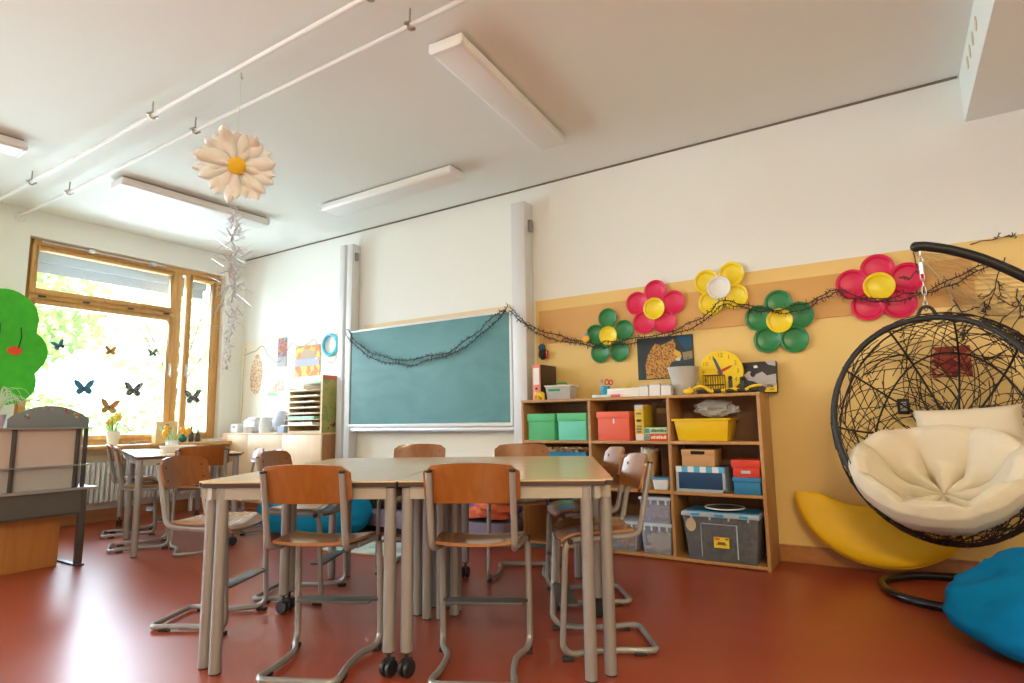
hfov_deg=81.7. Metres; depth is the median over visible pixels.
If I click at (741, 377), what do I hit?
toy figure
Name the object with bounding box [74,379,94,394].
sticker
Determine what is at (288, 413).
tray
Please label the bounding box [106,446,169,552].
chair
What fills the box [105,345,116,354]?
sticker
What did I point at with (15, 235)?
wall
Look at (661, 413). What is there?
game
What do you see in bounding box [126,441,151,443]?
bunch
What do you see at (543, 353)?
toy
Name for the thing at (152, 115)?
ceiling pipe
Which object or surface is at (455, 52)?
ceiling light
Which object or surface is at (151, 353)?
sticker
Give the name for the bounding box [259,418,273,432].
jug
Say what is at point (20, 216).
ceiling pipe
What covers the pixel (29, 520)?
school desk
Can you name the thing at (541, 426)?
storage box
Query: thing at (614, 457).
chair
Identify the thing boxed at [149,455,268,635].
chair
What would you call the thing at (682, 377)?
bucket
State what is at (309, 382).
paper pad
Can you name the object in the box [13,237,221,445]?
window
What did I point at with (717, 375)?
wire cage
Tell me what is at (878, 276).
flower
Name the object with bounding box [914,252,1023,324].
net
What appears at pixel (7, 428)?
shelf
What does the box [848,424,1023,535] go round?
seat cushion
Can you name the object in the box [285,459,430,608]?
table
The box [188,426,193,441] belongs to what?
bottle
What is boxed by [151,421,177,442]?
wooden box
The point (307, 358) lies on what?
picture
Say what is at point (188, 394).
sticker
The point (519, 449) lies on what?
chair
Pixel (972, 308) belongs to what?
branch
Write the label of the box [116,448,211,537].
table
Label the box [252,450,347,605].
chair
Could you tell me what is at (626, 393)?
paper stack
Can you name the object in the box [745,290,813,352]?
flower
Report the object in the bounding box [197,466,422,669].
table
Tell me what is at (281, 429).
tub
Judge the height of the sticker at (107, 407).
0.172 m
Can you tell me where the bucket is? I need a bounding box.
[667,366,699,394]
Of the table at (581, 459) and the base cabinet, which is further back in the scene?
the base cabinet
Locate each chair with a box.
[100,444,157,538]
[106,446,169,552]
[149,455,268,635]
[169,446,229,556]
[229,448,264,508]
[237,449,282,535]
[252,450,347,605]
[255,464,382,682]
[375,444,445,574]
[423,463,532,682]
[487,443,551,582]
[545,447,632,610]
[550,453,658,661]
[830,256,1023,547]
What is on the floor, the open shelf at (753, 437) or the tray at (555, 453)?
the open shelf at (753, 437)
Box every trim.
[80,445,203,461]
[245,76,956,260]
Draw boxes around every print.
[277,356,285,366]
[744,371,775,387]
[765,361,775,365]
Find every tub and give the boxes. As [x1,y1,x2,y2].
[277,416,287,432]
[651,476,669,489]
[671,418,738,440]
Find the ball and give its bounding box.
[179,434,186,441]
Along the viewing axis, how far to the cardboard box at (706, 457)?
4.20 m
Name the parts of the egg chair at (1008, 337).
chain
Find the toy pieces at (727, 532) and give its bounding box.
[694,518,756,559]
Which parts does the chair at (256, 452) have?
backrest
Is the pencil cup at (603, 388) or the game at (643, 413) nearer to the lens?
the game at (643, 413)
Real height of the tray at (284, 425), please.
0.008 m
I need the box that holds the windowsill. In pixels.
[81,441,231,450]
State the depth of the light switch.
3.86 m
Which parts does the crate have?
lid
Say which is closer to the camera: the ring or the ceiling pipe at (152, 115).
the ceiling pipe at (152, 115)
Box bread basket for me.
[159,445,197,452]
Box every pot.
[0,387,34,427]
[105,431,120,444]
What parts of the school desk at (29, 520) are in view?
modesty panel, leg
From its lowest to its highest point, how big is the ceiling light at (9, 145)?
0.088 m
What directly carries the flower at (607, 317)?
attached to the board
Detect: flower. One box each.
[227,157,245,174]
[586,308,632,362]
[626,280,684,333]
[694,262,747,314]
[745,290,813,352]
[835,254,925,319]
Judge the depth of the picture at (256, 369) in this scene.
7.63 m
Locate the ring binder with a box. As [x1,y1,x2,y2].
[532,364,555,399]
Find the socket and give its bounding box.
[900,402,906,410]
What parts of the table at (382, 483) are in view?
leg, leg, leg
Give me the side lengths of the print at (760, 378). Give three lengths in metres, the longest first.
0.220 x 0.130 x 0.001 m
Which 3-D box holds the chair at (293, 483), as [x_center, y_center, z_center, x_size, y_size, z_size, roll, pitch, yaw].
[-0.814,0.935,2.524,0.415,0.840,0.446,-2,-8,6]
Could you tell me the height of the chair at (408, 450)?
0.840 m
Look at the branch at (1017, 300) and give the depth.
3.58 m
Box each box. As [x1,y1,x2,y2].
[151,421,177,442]
[527,413,558,439]
[544,382,578,398]
[557,413,588,439]
[596,411,635,440]
[612,514,643,550]
[638,493,671,523]
[642,517,672,554]
[681,448,721,466]
[681,505,765,565]
[731,458,761,477]
[732,477,762,494]
[742,361,778,392]
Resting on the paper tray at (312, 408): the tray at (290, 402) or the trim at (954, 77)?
the tray at (290, 402)
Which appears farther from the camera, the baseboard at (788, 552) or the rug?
the rug
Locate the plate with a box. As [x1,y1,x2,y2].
[705,504,744,511]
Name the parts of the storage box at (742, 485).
lid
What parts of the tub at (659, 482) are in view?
lid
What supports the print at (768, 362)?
attached to the box at (765, 373)
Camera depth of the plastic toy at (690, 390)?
4.21 m
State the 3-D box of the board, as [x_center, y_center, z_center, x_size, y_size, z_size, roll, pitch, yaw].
[1.582,-0.255,4.578,3.160,0.303,0.012,-6,-9,32]
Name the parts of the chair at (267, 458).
backrest, post, sled frame, seat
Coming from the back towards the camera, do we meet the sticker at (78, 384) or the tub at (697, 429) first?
the sticker at (78, 384)
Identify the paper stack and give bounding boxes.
[607,387,638,390]
[607,390,638,392]
[607,392,638,394]
[610,394,638,396]
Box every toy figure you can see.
[728,376,734,392]
[740,376,744,392]
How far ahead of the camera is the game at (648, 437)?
4.34 m
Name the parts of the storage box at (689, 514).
lid, lid panel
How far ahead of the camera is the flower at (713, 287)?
4.55 m
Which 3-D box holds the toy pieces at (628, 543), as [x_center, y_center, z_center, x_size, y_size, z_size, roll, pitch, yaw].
[0.881,1.520,4.539,0.223,0.079,0.231,-6,-9,32]
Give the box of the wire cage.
[703,374,725,393]
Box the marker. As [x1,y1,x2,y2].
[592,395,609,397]
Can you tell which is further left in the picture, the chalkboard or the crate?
the chalkboard
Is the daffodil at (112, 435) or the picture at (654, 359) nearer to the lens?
the picture at (654, 359)
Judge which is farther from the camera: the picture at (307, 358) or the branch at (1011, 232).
the picture at (307, 358)
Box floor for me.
[0,507,1023,682]
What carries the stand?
on the floor
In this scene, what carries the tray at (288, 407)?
on the paper tray at (312, 408)
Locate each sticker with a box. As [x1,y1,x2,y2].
[51,339,64,349]
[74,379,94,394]
[101,398,119,413]
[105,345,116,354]
[124,381,142,395]
[148,349,156,355]
[184,389,200,403]
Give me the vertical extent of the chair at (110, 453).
0.840 m
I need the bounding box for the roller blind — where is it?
[37,252,206,298]
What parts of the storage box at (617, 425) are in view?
lid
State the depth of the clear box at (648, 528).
4.32 m
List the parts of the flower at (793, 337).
petal plate, petal plate, petal plate, plate, petal plate, petal plate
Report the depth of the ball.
6.94 m
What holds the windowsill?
attached to the wall at (15, 235)
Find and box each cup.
[243,427,252,432]
[600,379,612,394]
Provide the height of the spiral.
1.014 m
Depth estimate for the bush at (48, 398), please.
9.31 m
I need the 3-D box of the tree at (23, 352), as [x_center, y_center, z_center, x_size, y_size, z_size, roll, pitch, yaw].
[-4.072,0.607,4.461,0.034,2.099,0.876,-6,-9,32]
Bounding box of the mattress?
[363,508,522,533]
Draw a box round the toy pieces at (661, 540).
[646,531,670,550]
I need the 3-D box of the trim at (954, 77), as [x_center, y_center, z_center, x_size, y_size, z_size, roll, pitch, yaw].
[-0.339,-1.415,5.959,7.754,0.012,0.012,-6,-9,32]
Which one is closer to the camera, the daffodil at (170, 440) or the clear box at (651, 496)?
the clear box at (651, 496)
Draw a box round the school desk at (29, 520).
[0,484,97,575]
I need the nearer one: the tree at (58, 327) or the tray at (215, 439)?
the tray at (215, 439)
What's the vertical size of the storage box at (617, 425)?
0.220 m
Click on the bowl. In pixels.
(279, 417)
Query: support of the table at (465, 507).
on the floor
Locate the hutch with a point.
(40, 447)
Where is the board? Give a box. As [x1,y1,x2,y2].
[539,258,976,343]
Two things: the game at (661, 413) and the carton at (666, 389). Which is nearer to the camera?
the carton at (666, 389)
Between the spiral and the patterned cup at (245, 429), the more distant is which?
the patterned cup at (245, 429)
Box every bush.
[25,388,97,434]
[91,391,203,434]
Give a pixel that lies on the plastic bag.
(735, 409)
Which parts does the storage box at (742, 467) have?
lid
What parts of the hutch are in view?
arch panel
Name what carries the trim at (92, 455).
attached to the wall at (15, 235)
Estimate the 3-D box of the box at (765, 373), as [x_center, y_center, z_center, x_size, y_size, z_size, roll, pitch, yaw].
[1.792,0.262,4.302,0.250,0.230,0.086,-6,-9,32]
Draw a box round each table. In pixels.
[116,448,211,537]
[123,451,241,557]
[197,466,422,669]
[202,466,431,677]
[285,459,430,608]
[339,457,458,607]
[397,471,604,682]
[444,456,581,607]
[450,464,616,677]
[459,456,602,611]
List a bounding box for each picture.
[250,354,261,394]
[267,377,290,396]
[277,337,286,366]
[295,344,320,376]
[637,334,693,379]
[929,345,972,377]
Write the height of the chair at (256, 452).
0.756 m
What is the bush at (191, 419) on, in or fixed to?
on the ground
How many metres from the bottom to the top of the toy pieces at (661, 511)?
0.107 m
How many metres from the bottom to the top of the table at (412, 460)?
0.764 m
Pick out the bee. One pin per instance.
(585, 338)
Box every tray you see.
[201,438,226,441]
[284,375,336,432]
[284,413,319,414]
[284,425,319,425]
[285,395,320,397]
[285,407,320,408]
[287,389,320,392]
[287,401,320,403]
[549,451,588,455]
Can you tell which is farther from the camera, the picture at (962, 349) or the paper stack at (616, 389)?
the paper stack at (616, 389)
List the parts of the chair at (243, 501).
sled frame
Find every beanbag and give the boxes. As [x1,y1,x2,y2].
[257,499,371,533]
[942,547,1023,663]
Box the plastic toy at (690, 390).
[683,384,761,393]
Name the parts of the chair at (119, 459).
backrest, post, post, sled frame, seat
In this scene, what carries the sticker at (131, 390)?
attached to the window
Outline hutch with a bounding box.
[0,406,92,493]
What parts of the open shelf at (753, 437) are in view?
panel, panel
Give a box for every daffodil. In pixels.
[99,413,126,444]
[157,425,190,444]
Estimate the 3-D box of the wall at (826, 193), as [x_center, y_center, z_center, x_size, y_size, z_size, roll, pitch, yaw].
[0.525,0.099,5.341,10.414,3.205,0.200,-6,-9,32]
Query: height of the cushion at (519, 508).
0.304 m
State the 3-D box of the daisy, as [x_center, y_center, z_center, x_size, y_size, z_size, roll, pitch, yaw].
[-1.700,-1.282,3.649,0.468,0.847,0.224,3,-9,-29]
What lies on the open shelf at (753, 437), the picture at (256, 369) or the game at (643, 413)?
the game at (643, 413)
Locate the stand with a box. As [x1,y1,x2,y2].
[877,241,1023,611]
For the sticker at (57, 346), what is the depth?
6.18 m
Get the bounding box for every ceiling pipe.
[0,0,374,200]
[13,0,468,221]
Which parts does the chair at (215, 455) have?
post, sled frame, seat, backrest, post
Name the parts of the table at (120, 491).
leg, leg, leg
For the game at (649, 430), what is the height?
0.046 m
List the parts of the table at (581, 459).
leg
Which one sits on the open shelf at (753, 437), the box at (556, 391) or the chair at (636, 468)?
the box at (556, 391)
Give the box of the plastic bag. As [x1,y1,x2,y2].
[693,400,740,417]
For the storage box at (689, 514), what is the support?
on the open shelf at (753, 437)
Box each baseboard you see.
[60,497,202,526]
[779,544,979,573]
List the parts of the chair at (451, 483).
post, backrest, seat, sled frame, post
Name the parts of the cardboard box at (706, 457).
lid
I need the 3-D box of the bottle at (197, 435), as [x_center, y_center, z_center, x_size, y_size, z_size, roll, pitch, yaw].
[-3.796,1.132,7.156,0.052,0.152,0.052,-6,-9,32]
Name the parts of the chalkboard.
board frame, chalk rail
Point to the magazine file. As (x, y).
(654, 454)
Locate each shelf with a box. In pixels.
[0,427,92,429]
[521,392,779,572]
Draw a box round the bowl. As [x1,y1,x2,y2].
[272,411,287,432]
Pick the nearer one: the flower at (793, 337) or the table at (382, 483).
the table at (382, 483)
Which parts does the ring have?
backing plate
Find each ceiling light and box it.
[0,133,27,157]
[111,176,269,228]
[319,165,465,216]
[429,32,566,151]
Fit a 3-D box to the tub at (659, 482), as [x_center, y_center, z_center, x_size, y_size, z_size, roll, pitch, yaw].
[1.115,1.042,4.366,0.130,0.088,0.150,-6,-9,32]
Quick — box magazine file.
[641,446,661,488]
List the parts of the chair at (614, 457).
seat, sled frame, post, backrest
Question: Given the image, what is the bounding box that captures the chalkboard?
[335,201,534,517]
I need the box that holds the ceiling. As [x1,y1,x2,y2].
[0,0,973,259]
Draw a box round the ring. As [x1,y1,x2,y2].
[322,333,337,356]
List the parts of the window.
sash, sash, opener rod, handle, handle, sash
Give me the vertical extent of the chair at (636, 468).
0.840 m
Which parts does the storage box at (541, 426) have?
lid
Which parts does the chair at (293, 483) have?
post, backrest, sled frame, seat, post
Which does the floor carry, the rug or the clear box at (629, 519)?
the rug
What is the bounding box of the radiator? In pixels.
[79,460,209,510]
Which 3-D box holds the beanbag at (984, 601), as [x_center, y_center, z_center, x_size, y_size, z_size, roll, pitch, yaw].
[2.388,1.067,2.413,1.047,0.440,1.077,5,-10,-37]
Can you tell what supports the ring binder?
on the open shelf at (753, 437)
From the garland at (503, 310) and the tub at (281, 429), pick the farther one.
the tub at (281, 429)
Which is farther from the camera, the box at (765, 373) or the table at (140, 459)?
the table at (140, 459)
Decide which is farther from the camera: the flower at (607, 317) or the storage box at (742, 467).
the flower at (607, 317)
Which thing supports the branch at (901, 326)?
hanging from the net
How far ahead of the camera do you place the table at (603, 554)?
2.48 m
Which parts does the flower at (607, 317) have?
petal plate, petal plate, petal plate, plate, petal plate, petal plate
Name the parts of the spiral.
cord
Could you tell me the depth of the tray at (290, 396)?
6.77 m
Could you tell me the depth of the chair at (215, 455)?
4.74 m
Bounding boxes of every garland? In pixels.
[244,340,337,363]
[345,303,507,367]
[508,263,988,349]
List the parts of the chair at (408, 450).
seat, sled frame, backrest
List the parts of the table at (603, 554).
leg, leg, leg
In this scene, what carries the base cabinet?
on the floor
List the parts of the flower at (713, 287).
petal plate, petal plate, plate, petal plate, petal plate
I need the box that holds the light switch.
[897,399,909,413]
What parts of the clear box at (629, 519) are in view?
lid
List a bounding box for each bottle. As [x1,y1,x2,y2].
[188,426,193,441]
[195,429,199,441]
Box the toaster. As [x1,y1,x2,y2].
[243,417,261,432]
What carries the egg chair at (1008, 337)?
hanging from the stand
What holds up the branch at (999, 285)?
hanging from the net
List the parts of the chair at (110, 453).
backrest, post, post, sled frame, seat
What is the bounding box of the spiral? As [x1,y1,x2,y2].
[208,206,254,370]
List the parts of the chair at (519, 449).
sled frame, seat, backrest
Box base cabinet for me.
[220,432,335,509]
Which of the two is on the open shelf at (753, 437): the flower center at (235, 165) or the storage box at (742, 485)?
the storage box at (742, 485)
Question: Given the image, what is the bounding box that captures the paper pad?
[300,381,320,384]
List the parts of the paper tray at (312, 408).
panel, panel, panel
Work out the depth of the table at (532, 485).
2.36 m
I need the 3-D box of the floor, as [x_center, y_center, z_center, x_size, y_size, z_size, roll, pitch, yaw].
[-1.674,1.317,1.667,10.414,0.120,8.460,-6,-9,32]
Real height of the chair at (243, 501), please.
0.756 m
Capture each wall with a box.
[0,202,245,510]
[238,76,1023,561]
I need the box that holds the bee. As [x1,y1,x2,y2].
[582,323,588,342]
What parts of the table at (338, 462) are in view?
leg, leg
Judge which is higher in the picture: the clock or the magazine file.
the clock
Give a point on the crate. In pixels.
(718, 479)
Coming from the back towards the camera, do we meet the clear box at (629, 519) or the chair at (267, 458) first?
the clear box at (629, 519)
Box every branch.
[899,326,905,345]
[900,252,924,279]
[947,299,979,344]
[970,232,1016,244]
[978,257,1006,318]
[980,293,1023,323]
[983,288,1023,360]
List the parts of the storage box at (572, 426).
lid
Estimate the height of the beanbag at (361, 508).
0.534 m
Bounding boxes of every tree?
[0,288,47,404]
[35,272,115,371]
[86,284,209,405]
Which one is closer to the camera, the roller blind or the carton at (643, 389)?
the carton at (643, 389)
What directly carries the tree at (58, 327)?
on the ground
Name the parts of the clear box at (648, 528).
lid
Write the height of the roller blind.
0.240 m
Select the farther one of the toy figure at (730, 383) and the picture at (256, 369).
the picture at (256, 369)
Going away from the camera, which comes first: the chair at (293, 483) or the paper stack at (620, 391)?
the chair at (293, 483)
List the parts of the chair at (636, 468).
seat, sled frame, post, post, backrest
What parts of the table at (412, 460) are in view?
leg, leg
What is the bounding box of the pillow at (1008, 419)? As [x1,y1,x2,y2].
[913,404,1023,439]
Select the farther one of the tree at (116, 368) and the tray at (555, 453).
the tree at (116, 368)
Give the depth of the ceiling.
3.92 m
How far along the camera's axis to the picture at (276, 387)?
7.36 m
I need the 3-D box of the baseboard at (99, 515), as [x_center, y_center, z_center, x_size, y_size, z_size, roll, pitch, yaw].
[-5.726,1.593,4.222,0.020,0.130,8.030,-6,-9,32]
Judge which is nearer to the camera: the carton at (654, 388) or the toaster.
the carton at (654, 388)
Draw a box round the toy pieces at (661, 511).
[645,503,668,519]
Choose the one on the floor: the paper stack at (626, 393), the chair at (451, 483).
the chair at (451, 483)
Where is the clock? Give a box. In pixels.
[698,351,743,392]
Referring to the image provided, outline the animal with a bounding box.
[533,392,544,399]
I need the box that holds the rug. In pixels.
[322,536,413,556]
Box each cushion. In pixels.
[461,504,521,516]
[794,492,969,569]
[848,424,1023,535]
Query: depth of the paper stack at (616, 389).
4.57 m
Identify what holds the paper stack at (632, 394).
on the open shelf at (753, 437)
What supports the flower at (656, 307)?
attached to the board
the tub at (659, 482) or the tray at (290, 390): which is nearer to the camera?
the tub at (659, 482)
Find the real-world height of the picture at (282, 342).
0.360 m
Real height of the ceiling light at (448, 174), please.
0.088 m
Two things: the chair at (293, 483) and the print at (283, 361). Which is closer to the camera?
the chair at (293, 483)
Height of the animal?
0.068 m
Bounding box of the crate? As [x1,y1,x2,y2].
[676,465,733,492]
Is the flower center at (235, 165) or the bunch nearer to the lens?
the flower center at (235, 165)
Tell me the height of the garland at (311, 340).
0.332 m
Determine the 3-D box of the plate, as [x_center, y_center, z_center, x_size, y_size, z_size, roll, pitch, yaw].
[1.486,1.164,4.136,0.269,0.025,0.269,-6,-9,32]
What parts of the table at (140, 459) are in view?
leg, leg, leg, leg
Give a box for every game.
[634,405,653,440]
[644,427,667,433]
[645,434,667,440]
[655,405,666,426]
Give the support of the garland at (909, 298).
attached to the wall at (826, 193)
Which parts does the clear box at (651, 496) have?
lid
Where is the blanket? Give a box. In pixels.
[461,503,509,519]
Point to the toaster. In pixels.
(250, 422)
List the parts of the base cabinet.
door, door, door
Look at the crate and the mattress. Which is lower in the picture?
the mattress
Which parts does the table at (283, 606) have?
leg, leg, leg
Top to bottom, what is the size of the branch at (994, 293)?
0.391 m
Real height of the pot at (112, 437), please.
0.144 m
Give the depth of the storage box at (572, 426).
4.73 m
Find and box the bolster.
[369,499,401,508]
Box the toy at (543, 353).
[538,343,547,359]
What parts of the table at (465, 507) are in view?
leg, leg, leg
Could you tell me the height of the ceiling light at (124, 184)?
0.088 m
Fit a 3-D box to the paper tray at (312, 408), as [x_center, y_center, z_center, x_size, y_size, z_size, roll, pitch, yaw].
[-2.302,0.720,6.775,0.612,0.635,0.235,-6,-9,32]
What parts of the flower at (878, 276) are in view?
petal plate, petal plate, petal plate, plate, petal plate, petal plate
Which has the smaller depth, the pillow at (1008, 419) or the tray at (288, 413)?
the pillow at (1008, 419)
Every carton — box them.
[230,424,243,432]
[639,385,648,395]
[649,383,661,395]
[661,384,673,394]
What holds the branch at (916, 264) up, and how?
hanging from the net
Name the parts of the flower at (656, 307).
petal plate, petal plate, plate, petal plate, petal plate, petal plate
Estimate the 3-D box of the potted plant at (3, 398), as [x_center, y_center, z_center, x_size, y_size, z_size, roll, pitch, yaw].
[-3.477,0.434,4.000,0.196,0.301,0.426,-6,-9,34]
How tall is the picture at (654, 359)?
0.342 m
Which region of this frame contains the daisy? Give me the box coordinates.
[191,72,275,202]
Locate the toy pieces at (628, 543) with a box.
[613,532,635,547]
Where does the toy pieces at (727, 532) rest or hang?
in the storage box at (689, 514)
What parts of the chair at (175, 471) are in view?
post, backrest, post, sled frame, seat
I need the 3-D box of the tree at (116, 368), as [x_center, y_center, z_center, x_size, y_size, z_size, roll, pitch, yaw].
[-10.395,0.868,18.330,4.176,6.455,4.726,-6,-9,32]
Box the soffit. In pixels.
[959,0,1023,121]
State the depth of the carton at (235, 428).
7.47 m
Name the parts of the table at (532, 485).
leg, leg, leg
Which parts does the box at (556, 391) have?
lid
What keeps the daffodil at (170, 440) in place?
on the table at (140, 459)

